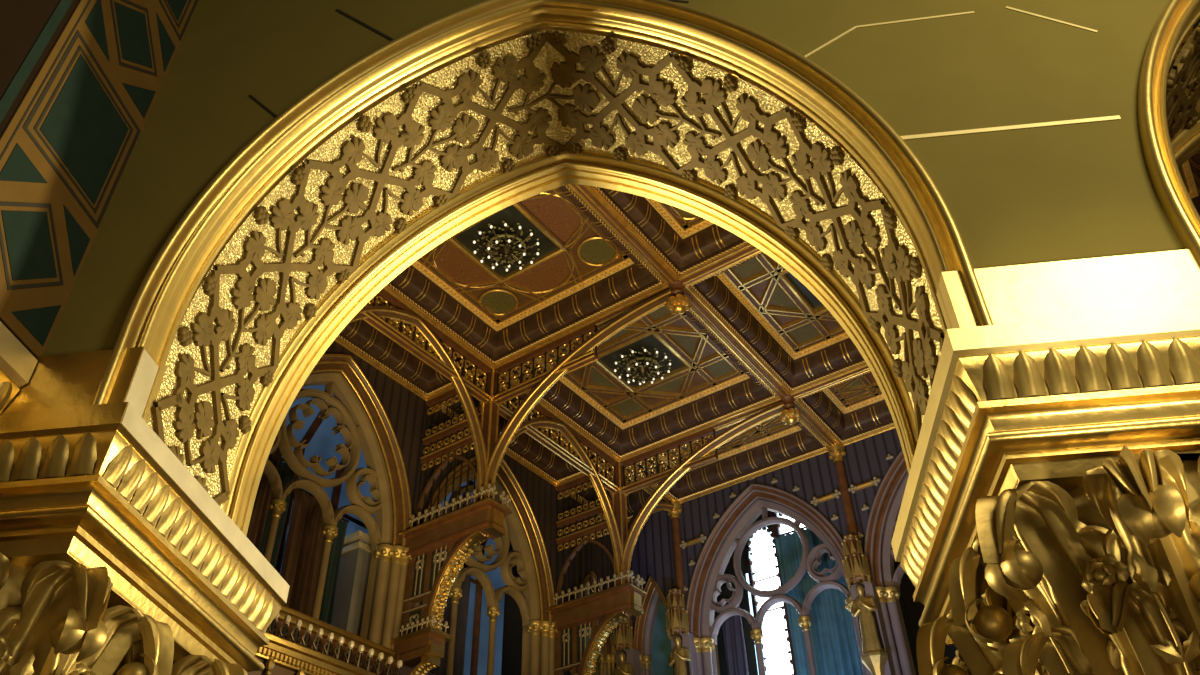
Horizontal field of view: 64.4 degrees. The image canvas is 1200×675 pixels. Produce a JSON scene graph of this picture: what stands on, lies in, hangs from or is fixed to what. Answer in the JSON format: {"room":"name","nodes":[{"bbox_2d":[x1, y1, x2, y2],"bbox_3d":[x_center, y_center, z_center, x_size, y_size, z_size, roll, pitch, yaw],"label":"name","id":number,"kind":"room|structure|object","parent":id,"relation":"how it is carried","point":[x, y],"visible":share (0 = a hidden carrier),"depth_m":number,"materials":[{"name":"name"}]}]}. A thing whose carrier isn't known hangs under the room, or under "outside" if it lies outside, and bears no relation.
{"room":"gothic palace hall","nodes":[
{"label":"gothic palace hall","id":0,"kind":"room"},
{"bbox_2d":[0,0,198,356],"bbox_3d":[-3.469,-4.560,4.663,0.875,7.578,5.837,-5,-39,5],"label":"ceiling","id":1,"kind":"structure","parent":0,"point":[81,81],"depth_m":4.77,"materials":[{"name":"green paint"}]},
{"bbox_2d":[0,321,37,412],"bbox_3d":[-3.090,-0.453,3.198,0.672,0.659,2.694,-5,-39,5],"label":"impost","id":2,"kind":"object","parent":1,"relation":"attached to","point":[17,364],"visible":1,"depth_m":4.26,"materials":[{"name":"gold metal"}]},
{"bbox_2d":[331,530,371,635],"bbox_3d":[-4.382,4.842,14.874,1.600,3.360,0.450,-25,-44,26],"label":"pier","id":3,"kind":"object","parent":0,"point":[352,581],"visible":0.24,"depth_m":15.11,"materials":[{"name":"grey stone"}]},
{"bbox_2d":[324,341,615,674],"bbox_3d":[-3.202,5.261,13.633,0.001,12.300,13.050,-25,-44,26],"label":"wall","id":4,"kind":"structure","parent":0,"point":[406,412],"depth_m":17.41,"materials":[{"name":"brown wood"}]},
{"bbox_2d":[255,632,377,674],"bbox_3d":[-4.132,4.146,12.393,0.380,0.310,4.060,-25,-44,26],"label":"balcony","id":5,"kind":"object","parent":4,"relation":"attached to","point":[292,658],"depth_m":12.44,"materials":[{"name":"gold metal"}]},
{"bbox_2d":[247,605,402,674],"bbox_3d":[-4.251,4.339,12.349,0.718,1.760,4.060,-25,-44,26],"label":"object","id":6,"kind":"structure","parent":4,"relation":"attached to","point":[300,643],"depth_m":12.83,"materials":[{"name":"gold metal"}]},
{"bbox_2d":[263,354,411,649],"bbox_3d":[-4.296,2.148,14.578,0.577,4.571,3.880,-25,-44,26],"label":"window","id":7,"kind":"structure","parent":4,"relation":"in","point":[356,406],"depth_m":15.30,"materials":[{"name":"brown stone"}]},
{"bbox_2d":[246,447,281,549],"bbox_3d":[-5.127,2.983,13.973,0.133,3.345,0.420,-25,-44,26],"label":"curtain","id":8,"kind":"object","parent":7,"relation":"hanging from","point":[263,496],"visible":0.26,"depth_m":14.35,"materials":[{"name":"brown fabric"}]},
{"bbox_2d":[259,457,293,568],"bbox_3d":[-5.064,3.255,14.310,0.133,3.345,0.560,-25,-44,26],"label":"curtain","id":9,"kind":"object","parent":7,"relation":"hanging from","point":[286,474],"visible":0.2,"depth_m":14.74,"materials":[{"name":"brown fabric"}]},
{"bbox_2d":[280,488,334,615],"bbox_3d":[-4.575,3.688,14.503,0.133,2.895,0.770,-25,-44,26],"label":"curtain","id":10,"kind":"object","parent":7,"relation":"hanging from","point":[304,544],"visible":0.56,"depth_m":14.76,"materials":[{"name":"brown fabric"}]},
{"bbox_2d":[319,517,348,623],"bbox_3d":[-4.204,3.977,14.713,0.133,2.695,0.320,-25,-44,26],"label":"curtain","id":11,"kind":"object","parent":7,"relation":"hanging from","point":[326,610],"visible":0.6,"depth_m":14.93,"materials":[{"name":"teal fabric"}]},
{"bbox_2d":[389,615,451,674],"bbox_3d":[-2.660,5.242,13.656,0.876,2.336,0.460,-25,-44,26],"label":"console","id":12,"kind":"object","parent":4,"relation":"attached to","point":[423,649],"visible":1,"depth_m":14.03,"materials":[{"name":"brown wood"}]},
{"bbox_2d":[423,529,490,629],"bbox_3d":[-2.212,3.667,14.489,1.148,1.516,0.280,-25,-44,26],"label":"brace","id":13,"kind":"object","parent":12,"relation":"on","point":[439,594],"visible":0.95,"depth_m":14.53,"materials":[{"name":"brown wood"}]},
{"bbox_2d":[399,543,454,636],"bbox_3d":[-2.661,3.894,14.704,0.970,1.350,0.135,-25,-44,26],"label":"screen","id":14,"kind":"object","parent":13,"relation":"attached to","point":[422,571],"visible":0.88,"depth_m":14.82,"materials":[{"name":"brown wood"}]},
{"bbox_2d":[399,483,511,557],"bbox_3d":[-2.296,2.988,15.098,1.903,0.758,0.578,-25,-44,26],"label":"hammerbeam","id":15,"kind":"object","parent":4,"relation":"attached to","point":[487,515],"visible":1,"depth_m":14.87,"materials":[{"name":"brown wood"}]},
{"bbox_2d":[414,376,483,526],"bbox_3d":[-2.491,1.954,16.069,1.438,2.675,0.112,-25,-44,26],"label":"screen","id":16,"kind":"object","parent":15,"relation":"on","point":[436,455],"visible":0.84,"depth_m":16.21,"materials":[{"name":"brown wood"}]},
{"bbox_2d":[475,369,501,501],"bbox_3d":[-1.837,1.642,15.740,0.260,2.640,0.260,-25,-44,26],"label":"post","id":17,"kind":"object","parent":15,"relation":"on","point":[490,408],"visible":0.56,"depth_m":15.90,"materials":[{"name":"brown wood"}]},
{"bbox_2d":[300,306,487,496],"bbox_3d":[-2.950,0.636,14.544,0.200,2.430,3.850,-25,-44,26],"label":"rib","id":18,"kind":"object","parent":17,"relation":"attached to","point":[463,393],"visible":0.71,"depth_m":15.37,"materials":[{"name":"brown wood"}]},
{"bbox_2d":[490,418,625,580],"bbox_3d":[-0.727,2.566,17.002,0.200,2.430,3.850,-25,-44,26],"label":"rib","id":19,"kind":"object","parent":17,"relation":"attached to","point":[597,483],"visible":0.69,"depth_m":17.84,"materials":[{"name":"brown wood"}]},
{"bbox_2d":[483,288,670,497],"bbox_3d":[-0.333,0.916,14.948,3.727,2.399,0.222,-25,-44,26],"label":"rib","id":20,"kind":"object","parent":17,"relation":"attached to","point":[658,301],"visible":0.88,"depth_m":15.33,"materials":[{"name":"brown wood"}]},
{"bbox_2d":[414,456,557,674],"bbox_3d":[-2.072,4.078,17.035,0.577,4.571,3.880,-25,-44,26],"label":"window","id":21,"kind":"structure","parent":4,"relation":"in","point":[535,581],"depth_m":17.70,"materials":[{"name":"brown stone"}]},
{"bbox_2d":[415,562,470,674],"bbox_3d":[-2.992,4.982,16.433,0.133,3.245,2.060,-25,-44,26],"label":"curtain","id":22,"kind":"object","parent":21,"relation":"hanging from","point":[462,612],"visible":0.08,"depth_m":16.99,"materials":[{"name":"fabric"}]},
{"bbox_2d":[570,571,615,674],"bbox_3d":[-0.297,6.143,18.623,0.508,3.287,1.640,-25,-44,26],"label":"window","id":23,"kind":"structure","parent":4,"relation":"in","point":[606,659],"depth_m":19.00,"materials":[{"name":"brown wood"}]},
{"bbox_2d":[546,569,646,630],"bbox_3d":[-0.072,4.918,17.555,1.903,0.758,0.578,-25,-44,26],"label":"hammerbeam","id":24,"kind":"object","parent":4,"relation":"attached to","point":[626,597],"visible":0.99,"depth_m":17.34,"materials":[{"name":"brown wood"}]},
{"bbox_2d":[556,467,613,604],"bbox_3d":[-0.267,3.884,18.526,1.438,2.675,0.113,-25,-44,26],"label":"screen","id":25,"kind":"object","parent":24,"relation":"on","point":[601,527],"visible":0.81,"depth_m":18.67,"materials":[{"name":"brown wood"}]},
{"bbox_2d":[610,462,629,585],"bbox_3d":[0.387,3.572,18.197,0.260,2.640,0.260,-25,-44,26],"label":"post","id":26,"kind":"object","parent":24,"relation":"on","point":[619,499],"visible":0.54,"depth_m":18.37,"materials":[{"name":"brown wood"}]},
{"bbox_2d":[626,502,673,580],"bbox_3d":[0.988,4.054,18.895,0.200,2.430,2.092,-25,-44,26],"label":"rib","id":27,"kind":"object","parent":26,"relation":"attached to","point":[666,506],"visible":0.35,"depth_m":19.74,"materials":[{"name":"brown wood"}]},
{"bbox_2d":[621,402,784,579],"bbox_3d":[1.891,2.846,17.405,3.727,2.399,0.222,-25,-44,26],"label":"rib","id":28,"kind":"object","parent":26,"relation":"attached to","point":[776,410],"visible":0.94,"depth_m":17.79,"materials":[{"name":"brown wood"}]},
{"bbox_3d":[-0.436,7.172,16.113,0.876,2.336,0.460,-25,-44,26],"label":"console","id":29,"kind":"object","parent":4,"relation":"attached to","visible":0},
{"bbox_2d":[578,610,629,674],"bbox_3d":[0.013,5.596,16.945,1.152,1.516,0.280,-25,-44,26],"label":"brace","id":30,"kind":"object","parent":29,"relation":"on","point":[597,640],"visible":0.99,"depth_m":17.02,"materials":[{"name":"gold metal"}]},
{"bbox_2d":[554,620,598,674],"bbox_3d":[-0.437,5.824,17.161,0.970,1.350,0.135,-25,-44,26],"label":"screen","id":31,"kind":"object","parent":30,"relation":"attached to","point":[569,643],"visible":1,"depth_m":17.32,"materials":[{"name":"brown wood"}]},
{"bbox_2d":[501,541,522,674],"bbox_3d":[-5.156,5.777,14.685,0.103,12.900,13.450,-25,-44,26],"label":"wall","id":32,"kind":"structure","parent":0,"point":[512,623],"depth_m":20.20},
{"bbox_2d":[275,385,372,573],"bbox_3d":[-5.507,2.581,15.335,0.170,5.700,4.800,-25,-44,26],"label":"window","id":33,"kind":"structure","parent":32,"relation":"in","point":[321,441],"depth_m":16.95,"materials":[{"name":"blue glass"}]},
{"bbox_2d":[329,426,504,674],"bbox_3d":[-3.283,4.511,17.792,0.170,5.700,4.800,-25,-44,26],"label":"window","id":34,"kind":"structure","parent":32,"relation":"in","point":[477,631],"depth_m":18.65,"materials":[{"name":"blue glass"}]},
{"bbox_2d":[43,0,1183,355],"bbox_3d":[2.274,-2.857,6.109,10.016,6.528,0.014,-5,-39,5],"label":"wall","id":35,"kind":"structure","parent":0,"point":[1022,115],"depth_m":5.03,"materials":[{"name":"gold metal"}]},
{"bbox_2d":[92,0,993,535],"bbox_3d":[-0.265,-0.571,5.425,4.006,3.120,1.341,-5,-39,5],"label":"arch","id":36,"kind":"object","parent":35,"relation":"attached to","point":[274,258],"visible":0.95,"depth_m":5.58,"materials":[{"name":"gold metal"}]},
{"bbox_2d":[1137,0,1199,264],"bbox_3d":[4.469,-0.999,5.049,4.006,3.120,1.341,-5,-39,5],"label":"arch","id":37,"kind":"object","parent":35,"relation":"attached to","point":[1168,105],"visible":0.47,"depth_m":4.82,"materials":[{"name":"gold metal"}]},
{"bbox_2d":[296,18,1199,166],"bbox_3d":[4.113,-2.959,13.546,19.000,1.530,13.150,-25,-44,26],"label":"ceiling","id":38,"kind":"structure","parent":0,"point":[1198,20],"depth_m":11.54,"materials":[{"name":"gold metal"}]},
{"bbox_2d":[334,298,483,401],"bbox_3d":[-3.622,-0.277,15.869,1.510,0.583,3.775,-25,-44,26],"label":"coffer","id":39,"kind":"object","parent":38,"relation":"attached to","point":[359,337],"visible":0.22,"depth_m":16.52,"materials":[{"name":"brown wood"}]},
{"bbox_2d":[383,184,668,368],"bbox_3d":[-1.456,-1.458,14.836,3.700,1.033,3.775,-25,-44,26],"label":"coffer","id":40,"kind":"object","parent":38,"relation":"attached to","point":[584,271],"visible":0.66,"depth_m":15.33,"materials":[{"name":"brown wood"}]},
{"bbox_2d":[473,221,539,270],"bbox_3d":[-1.453,-1.347,14.746,1.032,0.380,1.051,15,-42,-20],"label":"chandelier","id":41,"kind":"object","parent":40,"relation":"hanging from","point":[506,251],"visible":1,"depth_m":14.68,"materials":[{"name":"brown metal"}]},
{"bbox_2d":[383,289,671,502],"bbox_3d":[-1.941,0.287,16.710,0.102,0.750,12.250,-25,-44,26],"label":"ceiling beam","id":42,"kind":"structure","parent":38,"relation":"attached to","point":[649,488],"depth_m":18.02,"materials":[{"name":"brown wood"}]},
{"bbox_2d":[362,289,489,402],"bbox_3d":[-2.952,-0.063,15.141,0.142,0.688,3.526,-25,-44,26],"label":"frieze","id":43,"kind":"object","parent":42,"relation":"attached to","point":[373,320],"visible":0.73,"depth_m":15.25,"materials":[{"name":"brown wood"}]},
{"bbox_2d":[436,385,608,486],"bbox_3d":[-1.397,1.653,18.326,1.510,0.583,3.775,-25,-44,26],"label":"coffer","id":44,"kind":"object","parent":42,"relation":"attached to","point":[523,449],"visible":0.15,"depth_m":19.06,"materials":[{"name":"brown wood"}]},
{"bbox_2d":[499,377,617,493],"bbox_3d":[-0.745,1.852,17.579,0.142,0.688,3.586,-25,-44,26],"label":"frieze","id":45,"kind":"object","parent":42,"relation":"attached to","point":[506,413],"visible":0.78,"depth_m":17.58,"materials":[{"name":"brown wood"}]},
{"bbox_2d":[565,474,663,519],"bbox_3d":[0.344,3.164,20.250,1.510,0.583,2.110,-25,-44,26],"label":"coffer","id":46,"kind":"object","parent":42,"relation":"attached to","point":[636,500],"visible":0.13,"depth_m":20.58,"materials":[{"name":"brown wood"}]},
{"bbox_2d":[572,184,834,445],"bbox_3d":[1.121,-1.133,15.054,0.102,0.750,12.250,-25,-44,26],"label":"ceiling beam","id":47,"kind":"structure","parent":38,"relation":"attached to","point":[580,188],"depth_m":15.27,"materials":[{"name":"brown wood"}]},
{"bbox_2d":[502,306,781,461],"bbox_3d":[0.768,0.472,17.293,3.700,1.033,3.775,-25,-44,26],"label":"coffer","id":48,"kind":"object","parent":47,"relation":"attached to","point":[708,383],"visible":0.68,"depth_m":17.73,"materials":[{"name":"brown wood"}]},
{"bbox_2d":[614,347,670,384],"bbox_3d":[0.771,0.583,17.203,1.032,0.380,1.051,15,-42,-20],"label":"chandelier","id":49,"kind":"object","parent":48,"relation":"hanging from","point":[642,369],"visible":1,"depth_m":17.14,"materials":[{"name":"brown metal"}]},
{"bbox_2d":[665,280,690,314],"bbox_3d":[1.209,-0.601,14.745,0.390,0.570,0.396,-25,-44,26],"label":"boss","id":50,"kind":"object","parent":47,"relation":"hanging from","point":[677,303],"visible":1,"depth_m":14.61,"materials":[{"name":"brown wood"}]},
{"bbox_2d":[780,394,800,424],"bbox_3d":[3.433,1.329,17.201,0.390,0.570,0.396,-25,-44,26],"label":"boss","id":51,"kind":"object","parent":47,"relation":"hanging from","point":[790,416],"visible":0.99,"depth_m":17.06,"materials":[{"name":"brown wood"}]},
{"bbox_2d":[555,366,869,489],"bbox_3d":[6.257,-0.461,16.051,17.600,0.750,0.104,-25,-44,26],"label":"ceiling beam","id":52,"kind":"structure","parent":38,"relation":"attached to","point":[866,368],"depth_m":17.43,"materials":[{"name":"brown wood"}]},
{"bbox_2d":[622,427,718,493],"bbox_3d":[1.320,2.375,18.292,2.096,0.688,0.141,-25,-44,26],"label":"frieze","id":53,"kind":"object","parent":52,"relation":"attached to","point":[710,458],"visible":1,"depth_m":18.31,"materials":[{"name":"brown wood"}]},
{"bbox_2d":[627,415,829,502],"bbox_3d":[2.514,2.158,19.076,3.700,0.583,2.110,-25,-44,26],"label":"coffer","id":54,"kind":"object","parent":52,"relation":"attached to","point":[771,445],"visible":0.44,"depth_m":19.42,"materials":[{"name":"brown wood"}]},
{"bbox_2d":[583,48,877,280],"bbox_3d":[1.607,-2.878,13.180,3.700,1.033,3.775,-25,-44,26],"label":"coffer","id":55,"kind":"object","parent":38,"relation":"attached to","point":[685,244],"visible":0.12,"depth_m":14.38,"materials":[{"name":"brown wood"}]},
{"bbox_2d":[684,194,895,394],"bbox_3d":[3.831,-0.949,15.637,3.700,1.033,3.775,-25,-44,26],"label":"coffer","id":56,"kind":"object","parent":38,"relation":"attached to","point":[766,310],"visible":0.34,"depth_m":16.28,"materials":[{"name":"brown wood"}]},
{"bbox_2d":[425,42,1185,403],"bbox_3d":[4.033,-2.391,13.594,17.600,0.750,0.104,-25,-44,26],"label":"ceiling beam","id":57,"kind":"structure","parent":38,"relation":"attached to","point":[743,254],"depth_m":14.80,"materials":[{"name":"brown wood"}]},
{"bbox_2d":[494,323,598,403],"bbox_3d":[-0.904,0.445,15.835,2.096,0.688,0.141,-25,-44,26],"label":"frieze","id":58,"kind":"object","parent":57,"relation":"attached to","point":[509,393],"visible":0.98,"depth_m":15.86,"materials":[{"name":"brown wood"}]},
{"bbox_2d":[794,370,895,445],"bbox_3d":[5.576,0.737,17.419,3.700,0.583,2.110,-25,-44,26],"label":"coffer","id":59,"kind":"object","parent":38,"relation":"attached to","point":[853,409],"visible":0.36,"depth_m":18.23,"materials":[{"name":"brown wood"}]},
{"bbox_2d":[1168,52,1199,215],"bbox_3d":[6.893,-2.369,13.981,3.700,1.033,3.775,-25,-44,26],"label":"coffer","id":60,"kind":"object","parent":38,"relation":"attached to","point":[1189,170],"visible":0.03,"depth_m":13.97,"materials":[{"name":"brown wood"}]},
{"bbox_2d":[1182,27,1193,42],"bbox_3d":[4.669,-4.299,11.524,3.700,1.033,3.775,-25,-44,26],"label":"coffer","id":61,"kind":"object","parent":38,"relation":"attached to","point":[1192,28],"visible":0.02,"depth_m":11.58,"materials":[{"name":"brown wood"}]},
{"bbox_2d":[630,428,901,638],"bbox_3d":[7.226,5.309,14.029,17.000,12.300,0.001,-25,-44,26],"label":"wall","id":62,"kind":"structure","parent":0,"point":[653,553],"depth_m":19.15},
{"bbox_2d":[616,520,640,674],"bbox_3d":[0.594,6.781,18.735,0.400,7.000,0.360,-25,-44,26],"label":"shaft","id":63,"kind":"object","parent":62,"relation":"attached to","point":[633,657],"visible":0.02,"depth_m":18.87,"materials":[{"name":"brown stone"}]},
{"bbox_2d":[611,617,633,654],"bbox_3d":[0.440,5.888,19.217,0.449,0.960,0.449,-25,-44,26],"label":"canopy","id":64,"kind":"object","parent":63,"relation":"attached to","point":[621,637],"visible":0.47,"depth_m":18.98,"materials":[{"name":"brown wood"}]},
{"bbox_3d":[0.480,7.384,18.006,0.460,0.450,0.460,-25,-44,26],"label":"pedestal","id":65,"kind":"object","parent":63,"relation":"attached to","visible":0},
{"bbox_2d":[613,651,632,674],"bbox_3d":[0.461,6.716,18.543,0.479,1.264,0.365,-25,-44,26],"label":"statue","id":66,"kind":"object","parent":65,"relation":"on","point":[623,668],"visible":1,"depth_m":18.65,"materials":[{"name":"gold metal"}]},
{"bbox_2d":[633,576,672,674],"bbox_3d":[1.226,6.770,18.574,1.200,4.389,0.505,-25,-44,26],"label":"window","id":67,"kind":"structure","parent":62,"relation":"in","point":[651,638],"depth_m":19.37,"materials":[{"name":"teal glass"}]},
{"bbox_2d":[667,501,697,674],"bbox_3d":[1.653,6.290,18.163,0.400,7.000,0.360,-25,-44,26],"label":"shaft","id":68,"kind":"object","parent":62,"relation":"attached to","point":[688,641],"visible":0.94,"depth_m":19.29,"materials":[{"name":"brown stone"}]},
{"bbox_2d":[665,588,688,639],"bbox_3d":[1.499,5.397,18.644,0.449,0.960,0.449,-25,-44,26],"label":"canopy","id":69,"kind":"object","parent":68,"relation":"attached to","point":[677,622],"visible":1,"depth_m":18.51,"materials":[{"name":"gold metal"}]},
{"bbox_3d":[1.538,6.893,17.433,0.460,0.450,0.460,-25,-44,26],"label":"pedestal","id":70,"kind":"object","parent":68,"relation":"attached to","visible":0},
{"bbox_2d":[668,635,689,674],"bbox_3d":[1.519,6.226,17.971,0.479,1.264,0.365,-25,-44,26],"label":"statue","id":71,"kind":"object","parent":70,"relation":"on","point":[679,658],"visible":1,"depth_m":17.96,"materials":[{"name":"gold metal"}]},
{"bbox_2d":[680,477,866,674],"bbox_3d":[3.288,5.207,17.892,3.964,5.876,0.560,-25,-44,26],"label":"window","id":72,"kind":"structure","parent":62,"relation":"in","point":[732,531],"depth_m":18.70,"materials":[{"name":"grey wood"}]},
{"bbox_2d":[774,526,862,674],"bbox_3d":[4.685,5.801,18.217,2.260,5.105,0.133,-25,-44,26],"label":"curtain","id":73,"kind":"object","parent":72,"relation":"hanging from","point":[832,631],"visible":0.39,"depth_m":18.70,"materials":[{"name":"teal fabric"}]},
{"bbox_2d":[827,443,895,674],"bbox_3d":[4.699,4.877,16.515,0.400,7.000,0.360,-25,-44,26],"label":"shaft","id":74,"kind":"object","parent":62,"relation":"attached to","point":[836,452],"visible":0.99,"depth_m":17.50,"materials":[{"name":"brown stone"}]},
{"bbox_2d":[841,534,870,588],"bbox_3d":[4.545,3.984,16.997,0.449,0.960,0.449,-25,-44,26],"label":"canopy","id":75,"kind":"object","parent":74,"relation":"attached to","point":[856,567],"visible":1,"depth_m":16.86,"materials":[{"name":"gold metal"}]},
{"bbox_2d":[861,650,887,674],"bbox_3d":[4.584,5.480,15.786,0.425,0.450,0.425,-9,-40,9],"label":"pedestal","id":76,"kind":"object","parent":74,"relation":"attached to","point":[875,661],"visible":1,"depth_m":15.72,"materials":[{"name":"gold metal"}]},
{"bbox_2d":[852,584,884,653],"bbox_3d":[4.565,4.813,16.323,0.479,1.264,0.365,-25,-44,26],"label":"statue","id":77,"kind":"object","parent":76,"relation":"on","point":[865,607],"visible":0.98,"depth_m":16.20,"materials":[{"name":"gold metal"}]},
{"bbox_2d":[848,450,915,674],"bbox_3d":[6.351,3.787,16.236,3.964,5.876,0.560,-25,-44,26],"label":"window","id":78,"kind":"structure","parent":62,"relation":"in","point":[883,516],"depth_m":17.25,"materials":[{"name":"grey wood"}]},
{"bbox_2d":[895,561,957,664],"bbox_3d":[9.153,5.994,15.415,15.600,12.900,0.103,-25,-44,26],"label":"wall","id":79,"kind":"structure","parent":0,"point":[914,609],"depth_m":18.57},
{"bbox_2d":[714,510,918,674],"bbox_3d":[4.125,5.897,19.029,4.100,6.600,0.137,-25,-44,26],"label":"window","id":80,"kind":"structure","parent":79,"relation":"in","point":[760,567],"depth_m":19.97,"materials":[{"name":"white glass"}]},
{"bbox_2d":[722,602,748,674],"bbox_3d":[2.757,7.055,18.743,0.510,3.895,0.133,-25,-44,26],"label":"curtain","id":81,"kind":"object","parent":80,"relation":"hanging from","point":[735,649],"visible":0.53,"depth_m":19.35,"materials":[{"name":"fabric"}]},
{"bbox_3d":[-0.225,-0.049,-2.771,28.000,0.200,13.600,-5,-39,5],"label":"floor","id":82,"kind":"structure","parent":0,"visible":0},
{"bbox_2d":[0,553,173,674],"bbox_3d":[-2.582,2.435,3.065,1.454,3.376,1.450,26,-46,-29],"label":"carving","id":83,"kind":"structure","parent":82,"relation":"on","point":[55,618],"depth_m":3.79,"materials":[{"name":"gold metal"}]},
{"bbox_2d":[113,639,243,674],"bbox_3d":[-2.477,2.991,3.763,1.456,3.385,1.452,9,-40,-13],"label":"carving","id":84,"kind":"structure","parent":82,"relation":"on","point":[190,664],"depth_m":4.66,"materials":[{"name":"gold metal"}]},
{"bbox_2d":[0,347,289,674],"bbox_3d":[-2.299,0.996,4.769,0.780,1.011,1.882,-5,-39,5],"label":"impost","id":85,"kind":"object","parent":84,"relation":"on","point":[87,484],"visible":0.84,"depth_m":4.25,"materials":[{"name":"gold metal"}]},
{"bbox_2d":[916,586,1026,674],"bbox_3d":[2.259,2.564,3.383,1.453,3.378,1.454,9,-40,-13],"label":"carving","id":86,"kind":"structure","parent":82,"relation":"on","point":[971,658],"depth_m":4.34,"materials":[{"name":"gold metal"}]},
{"bbox_2d":[891,249,1199,644],"bbox_3d":[2.161,0.592,4.415,1.325,1.011,1.882,-5,-39,5],"label":"impost","id":87,"kind":"object","parent":86,"relation":"on","point":[1080,361],"visible":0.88,"depth_m":3.74,"materials":[{"name":"gold metal"}]},
{"bbox_2d":[949,446,1199,674],"bbox_3d":[2.152,2.006,2.689,1.458,3.376,1.455,-5,-39,5],"label":"carving","id":88,"kind":"structure","parent":82,"relation":"on","point":[1101,576],"depth_m":3.33,"materials":[{"name":"gold metal"}]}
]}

